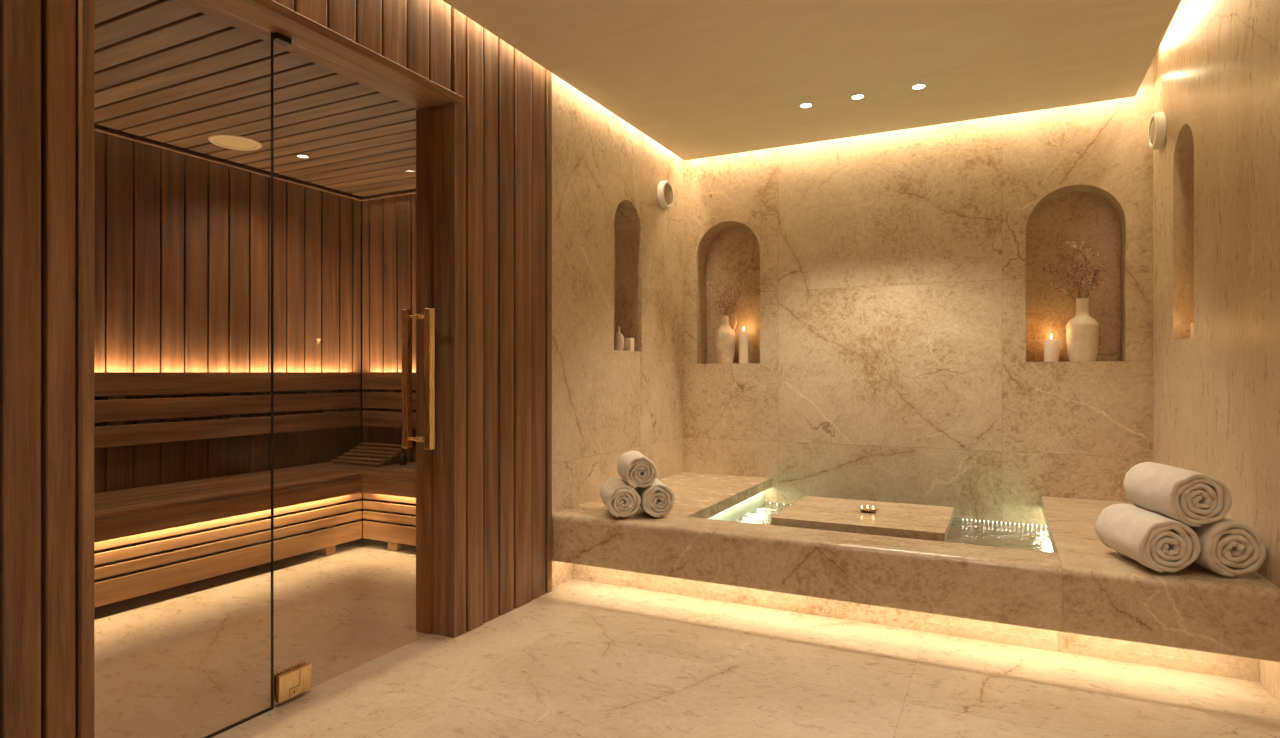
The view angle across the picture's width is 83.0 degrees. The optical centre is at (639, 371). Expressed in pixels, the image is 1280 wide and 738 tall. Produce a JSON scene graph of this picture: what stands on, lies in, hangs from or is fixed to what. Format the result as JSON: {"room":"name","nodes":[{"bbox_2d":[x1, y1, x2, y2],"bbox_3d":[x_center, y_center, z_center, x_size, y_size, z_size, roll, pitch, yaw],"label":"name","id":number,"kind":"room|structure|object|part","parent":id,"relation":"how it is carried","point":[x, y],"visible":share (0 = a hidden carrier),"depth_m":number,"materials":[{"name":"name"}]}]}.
{"room":"spa room","nodes":[
{"label":"spa room","id":0,"kind":"room"},
{"bbox_2d":[94,123,361,581],"bbox_3d":[-2.963,-0.325,4.036,0.120,2.950,3.650,0,0,27],"label":"wall","id":1,"kind":"structure","parent":0,"point":[182,242],"depth_m":4.52,"materials":[{"name":"brown wood"}]},
{"bbox_2d":[94,372,415,448],"bbox_3d":[-2.031,0.204,3.573,1.959,0.405,3.439,0,0,27],"label":"backrest","id":2,"kind":"object","parent":1,"relation":"attached to","point":[113,410],"visible":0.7,"depth_m":4.53,"materials":[{"name":"brown wood"}]},
{"bbox_2d":[94,127,415,200],"bbox_3d":[-1.984,-1.315,3.544,2.070,0.014,3.450,0,0,27],"label":"trim","id":3,"kind":"structure","parent":1,"relation":"attached to","point":[95,129],"depth_m":4.65,"materials":[{"name":"brown wood"}]},
{"bbox_2d":[94,0,417,196],"bbox_3d":[-1.984,-1.369,3.555,2.100,0.083,3.470,0,0,27],"label":"ceiling","id":4,"kind":"structure","parent":0,"point":[171,72],"depth_m":3.55,"materials":[{"name":"brown wood"}]},
{"bbox_2d":[208,134,261,149],"bbox_3d":[-2.338,-1.325,4.187,0.272,0.010,0.272,0,0,27],"label":"ceiling speaker","id":5,"kind":"object","parent":4,"relation":"attached to","point":[235,142],"visible":1,"depth_m":4.17,"materials":[{"name":"beige"}]},
{"bbox_2d":[213,137,256,148],"bbox_3d":[-2.338,-1.327,4.187,0.224,0.007,0.224,0,0,27],"label":"grille","id":6,"kind":"object","parent":5,"relation":"attached to","point":[226,142],"depth_m":4.18,"materials":[{"name":"beige"}]},
{"bbox_2d":[295,154,309,158],"bbox_3d":[-2.076,-1.327,4.458,0.084,0.005,0.084,0,0,27],"label":"recessed light","id":7,"kind":"object","parent":4,"relation":"in","point":[303,156],"visible":1,"depth_m":4.46,"materials":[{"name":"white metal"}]},
{"bbox_2d":[0,0,682,737],"bbox_3d":[-1.236,-0.325,2.580,0.293,2.950,6.500,0,0,27],"label":"wall","id":8,"kind":"structure","parent":0,"point":[504,117],"depth_m":3.33,"materials":[{"name":"brown wood"}]},
{"bbox_2d":[76,0,93,737],"bbox_3d":[-1.516,-0.006,1.912,0.217,2.312,0.030,0,0,27],"label":"trim","id":9,"kind":"structure","parent":8,"relation":"attached to","point":[84,8],"depth_m":1.86,"materials":[{"name":"brown wood"}]},
{"bbox_2d":[203,33,273,737],"bbox_3d":[-1.392,-0.004,2.205,0.012,2.308,0.605,0,0,27],"label":"window","id":10,"kind":"structure","parent":8,"relation":"in","point":[272,34],"depth_m":2.47,"materials":[{"name":"glass"}]},
{"bbox_2d":[174,0,462,108],"bbox_3d":[-1.195,-1.179,2.544,0.224,0.034,1.458,0,0,27],"label":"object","id":11,"kind":"structure","parent":8,"relation":"attached to","point":[312,41],"depth_m":2.62,"materials":[{"name":"brown wood"}]},
{"bbox_2d":[270,32,434,702],"bbox_3d":[-1.090,-0.011,2.824,0.159,2.299,0.771,0,0,27],"label":"door","id":12,"kind":"structure","parent":8,"relation":"in","point":[292,681],"depth_m":3.06,"materials":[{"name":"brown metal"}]},
{"bbox_3d":[-0.951,0.029,3.102,0.159,0.598,0.032,0,0,27],"label":"handle","id":13,"kind":"part","parent":12,"relation":"part of","materials":[{"name":"gold metal"}]},
{"bbox_2d":[416,103,455,637],"bbox_3d":[-0.895,-0.006,3.174,0.210,2.312,0.026,0,0,27],"label":"trim","id":14,"kind":"structure","parent":8,"relation":"attached to","point":[436,126],"depth_m":3.17,"materials":[{"name":"brown wood"}]},
{"bbox_2d":[614,327,623,350],"bbox_3d":[-0.139,-0.214,4.698,0.074,0.157,0.074,0,0,27],"label":"vase","id":15,"kind":"object","parent":8,"relation":"in","point":[618,337],"visible":0.77,"depth_m":4.67,"materials":[{"name":"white ceramic"}]},
{"bbox_2d":[624,338,633,350],"bbox_3d":[-0.072,-0.183,4.765,0.054,0.096,0.054,0,0,27],"label":"pillar candle","id":16,"kind":"object","parent":8,"relation":"in","point":[628,342],"visible":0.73,"depth_m":4.74,"materials":[{"name":"beige wax"}]},
{"bbox_2d":[657,181,673,208],"bbox_3d":[0.181,-1.245,5.091,0.048,0.194,0.194,0,0,27],"label":"wall speaker","id":17,"kind":"object","parent":8,"relation":"attached to","point":[665,195],"visible":1,"depth_m":5.05,"materials":[{"name":"beige plastic"}]},
{"bbox_2d":[664,184,671,204],"bbox_3d":[0.199,-1.245,5.082,0.009,0.147,0.147,0,0,27],"label":"grille","id":18,"kind":"object","parent":17,"relation":"attached to","point":[667,187],"depth_m":5.07,"materials":[{"name":"beige"}]},
{"bbox_2d":[362,189,415,526],"bbox_3d":[-1.236,-0.325,5.155,2.200,2.950,0.100,0,0,27],"label":"wall","id":19,"kind":"structure","parent":0,"point":[389,223],"depth_m":5.43,"materials":[{"name":"brown wood"}]},
{"bbox_2d":[94,522,1279,737],"bbox_3d":[-0.621,1.210,2.439,6.100,0.120,7.000,0,0,27],"label":"floor","id":20,"kind":"structure","parent":0,"point":[580,659],"depth_m":2.73,"materials":[{"name":"stone"}]},
{"bbox_2d":[94,460,415,607],"bbox_3d":[-2.026,0.902,3.573,1.950,0.495,3.425,0,0,27],"label":"bench","id":21,"kind":"object","parent":20,"relation":"on","point":[395,484],"visible":0.63,"depth_m":4.01,"materials":[{"name":"brown wood"}]},
{"bbox_3d":[-2.737,0.667,3.579,0.674,0.025,2.795,0,0,27],"label":"seat","id":22,"kind":"part","parent":21,"relation":"part of","materials":[{"name":"brown wood"}]},
{"bbox_3d":[-1.973,0.915,4.571,0.067,0.469,0.075,0,0,27],"label":"leg","id":23,"kind":"part","parent":21,"relation":"part of","materials":[{"name":"brown wood"}]},
{"bbox_3d":[-1.397,0.667,4.823,1.950,0.025,0.627,0,0,27],"label":"seat","id":24,"kind":"part","parent":21,"relation":"part of","materials":[{"name":"brown wood"}]},
{"bbox_2d":[331,443,409,466],"bbox_3d":[-1.945,0.594,5.237,0.480,0.122,0.301,0,0,27],"label":"headrest cover","id":25,"kind":"object","parent":21,"relation":"on","point":[361,452],"visible":0.84,"depth_m":5.20,"materials":[{"name":"brown wood"}]},
{"bbox_3d":[-2.133,0.602,5.330,0.020,0.104,0.297,0,0,27],"label":"rail","id":26,"kind":"part","parent":25,"relation":"part of","materials":[{"name":"brown wood"}]},
{"bbox_3d":[-1.749,0.602,5.137,0.020,0.104,0.297,0,0,27],"label":"rail","id":27,"kind":"part","parent":25,"relation":"part of","materials":[{"name":"brown wood"}]},
{"bbox_3d":[-1.579,0.915,4.691,0.085,0.469,0.067,0,0,27],"label":"leg","id":28,"kind":"part","parent":21,"relation":"part of","materials":[{"name":"brown wood"}]},
{"bbox_2d":[400,448,406,464],"bbox_3d":[-1.666,0.596,5.091,0.046,0.117,0.046,0,0,27],"label":"oil bottle","id":29,"kind":"object","parent":21,"relation":"on","point":[403,457],"visible":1,"depth_m":5.07,"materials":[{"name":"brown glass"}]},
{"bbox_2d":[552,472,1279,681],"bbox_3d":[1.265,0.950,3.953,3.007,0.400,1.799,0,0,27],"label":"bathtub surround","id":30,"kind":"object","parent":20,"relation":"on","point":[1067,591],"visible":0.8,"depth_m":3.09,"materials":[{"name":"stone"}]},
{"bbox_2d":[600,478,640,516],"bbox_3d":[-0.107,0.657,3.816,0.178,0.163,0.318,0,0,-10],"label":"rolled towel","id":31,"kind":"object","parent":30,"relation":"on","point":[617,495],"visible":1,"depth_m":3.68,"materials":[{"name":"beige fabric"}]},
{"bbox_2d":[617,451,656,487],"bbox_3d":[-0.018,0.513,3.846,0.176,0.163,0.318,0,0,-10],"label":"rolled towel","id":32,"kind":"object","parent":31,"relation":"on","point":[637,470],"visible":1,"depth_m":3.71,"materials":[{"name":"beige fabric"}]},
{"bbox_2d":[634,478,674,516],"bbox_3d":[0.072,0.660,3.849,0.175,0.171,0.324,0,0,-11],"label":"rolled towel","id":33,"kind":"object","parent":30,"relation":"on","point":[657,499],"visible":0.91,"depth_m":3.71,"materials":[{"name":"beige fabric"}]},
{"bbox_2d":[771,496,953,541],"bbox_3d":[1.179,0.924,3.780,0.810,0.389,0.703,0,0,27],"label":"tray","id":34,"kind":"object","parent":30,"relation":"in","point":[902,520],"visible":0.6,"depth_m":3.62,"materials":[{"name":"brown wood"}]},
{"bbox_2d":[857,506,878,512],"bbox_3d":[1.194,0.720,3.788,0.101,0.019,0.101,0,0,38],"label":"candle holder","id":35,"kind":"object","parent":34,"relation":"on","point":[864,509],"visible":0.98,"depth_m":3.79,"materials":[{"name":"gold metal"}]},
{"bbox_2d":[765,502,1042,525],"bbox_3d":[1.668,0.928,4.747,1.755,0.006,0.011,0,0,27],"label":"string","id":36,"kind":"object","parent":30,"relation":"attached to","point":[765,502],"visible":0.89,"depth_m":4.50,"materials":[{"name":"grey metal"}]},
{"bbox_2d":[1095,503,1200,572],"bbox_3d":[1.978,0.643,2.837,0.215,0.193,0.386,0,0,10],"label":"rolled towel","id":37,"kind":"object","parent":30,"relation":"on","point":[1159,543],"visible":1,"depth_m":2.67,"materials":[{"name":"beige fabric"}]},
{"bbox_2d":[1123,462,1231,526],"bbox_3d":[2.085,0.469,2.831,0.213,0.200,0.392,0,0,10],"label":"rolled towel","id":38,"kind":"object","parent":37,"relation":"on","point":[1187,497],"visible":1,"depth_m":2.67,"materials":[{"name":"beige fabric"}]},
{"bbox_2d":[1169,517,1266,576],"bbox_3d":[2.188,0.643,2.801,0.204,0.202,0.390,0,0,9],"label":"rolled towel","id":39,"kind":"object","parent":30,"relation":"on","point":[1229,547],"visible":0.53,"depth_m":2.63,"materials":[{"name":"beige fabric"}]},
{"bbox_2d":[443,0,1187,160],"bbox_3d":[0.284,-1.692,2.012,3.500,0.316,6.850,0,0,27],"label":"ceiling","id":40,"kind":"structure","parent":0,"point":[698,78],"depth_m":3.52,"materials":[{"name":"paint"}]},
{"bbox_2d":[799,103,812,107],"bbox_3d":[0.956,-1.535,4.172,0.076,0.002,0.076,0,0,27],"label":"recessed light","id":41,"kind":"object","parent":40,"relation":"in","point":[804,105],"visible":1,"depth_m":4.17,"materials":[{"name":"beige ceramic"}]},
{"bbox_2d":[851,94,864,99],"bbox_3d":[1.215,-1.535,4.042,0.076,0.002,0.076,0,0,27],"label":"recessed light","id":42,"kind":"object","parent":40,"relation":"in","point":[857,96],"visible":1,"depth_m":4.04,"materials":[{"name":"beige ceramic"}]},
{"bbox_2d":[911,84,925,89],"bbox_3d":[1.501,-1.535,3.898,0.076,0.002,0.076,0,0,27],"label":"recessed light","id":43,"kind":"object","parent":40,"relation":"in","point":[917,86],"visible":1,"depth_m":3.90,"materials":[{"name":"beige ceramic"}]},
{"bbox_2d":[683,61,1152,543],"bbox_3d":[1.697,-0.325,4.922,2.910,2.950,0.320,0,0,27],"label":"wall","id":44,"kind":"structure","parent":0,"point":[898,314],"depth_m":4.66,"materials":[{"name":"stone"}]},
{"bbox_2d":[715,315,736,363],"bbox_3d":[0.635,-0.242,5.387,0.155,0.362,0.155,0,0,-32],"label":"jug","id":45,"kind":"object","parent":44,"relation":"on","point":[725,336],"visible":0.94,"depth_m":5.33,"materials":[{"name":"white ceramic"}]},
{"bbox_2d":[706,280,746,315],"bbox_3d":[0.633,-0.509,5.369,0.288,0.340,0.199,0,0,27],"label":"dried branches","id":46,"kind":"object","parent":45,"relation":"in","point":[729,294],"visible":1,"depth_m":5.37,"materials":[{"name":"brown plant"}]},
{"bbox_3d":[0.686,-0.365,5.361,0.064,0.114,0.020,0,0,27],"label":"handle","id":47,"kind":"part","parent":45,"relation":"part of","materials":[{"name":"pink ceramic"}]},
{"bbox_2d":[739,327,747,362],"bbox_3d":[0.761,-0.199,5.320,0.070,0.273,0.070,0,0,27],"label":"pillar candle","id":48,"kind":"object","parent":44,"relation":"in","point":[743,335],"visible":0.82,"depth_m":5.29,"materials":[{"name":"beige wax"}]},
{"bbox_2d":[1044,334,1058,361],"bbox_3d":[2.517,-0.149,4.432,0.080,0.173,0.080,0,0,27],"label":"pillar candle","id":49,"kind":"object","parent":44,"relation":"in","point":[1051,347],"visible":1,"depth_m":4.40,"materials":[{"name":"beige wax"}]},
{"bbox_2d":[1066,298,1098,361],"bbox_3d":[2.667,-0.253,4.365,0.168,0.382,0.168,0,0,27],"label":"vase","id":50,"kind":"object","parent":44,"relation":"in","point":[1082,331],"visible":0.98,"depth_m":4.31,"materials":[{"name":"ceramic"}]},
{"bbox_2d":[1038,238,1107,302],"bbox_3d":[2.616,-0.571,4.370,0.367,0.444,0.203,0,0,27],"label":"dried branches","id":51,"kind":"object","parent":50,"relation":"in","point":[1095,272],"visible":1,"depth_m":4.36,"materials":[{"name":"brown plant"}]},
{"bbox_2d":[1153,0,1279,702],"bbox_3d":[1.768,-0.325,1.070,0.320,2.950,6.527,0,0,24],"label":"wall","id":52,"kind":"structure","parent":0,"point":[1216,70],"depth_m":3.07,"materials":[{"name":"stone"}]},
{"bbox_2d":[1148,112,1166,149],"bbox_3d":[2.822,-1.315,3.952,0.049,0.194,0.194,0,0,24],"label":"wall speaker","id":53,"kind":"object","parent":52,"relation":"attached to","point":[1157,131],"visible":1,"depth_m":3.89,"materials":[{"name":"beige plastic"}]},
{"bbox_2d":[1150,118,1154,144],"bbox_3d":[2.804,-1.315,3.960,0.009,0.147,0.147,0,0,24],"label":"grille","id":54,"kind":"object","parent":53,"relation":"attached to","point":[1152,121],"depth_m":3.95,"materials":[{"name":"beige"}]},
{"bbox_2d":[1191,323,1193,336],"bbox_3d":[2.700,-0.220,3.511,0.048,0.108,0.048,0,0,27],"label":"pillar candle","id":55,"kind":"object","parent":52,"relation":"in","point":[1192,324],"visible":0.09,"depth_m":3.51,"materials":[{"name":"beige wax"}]}
]}

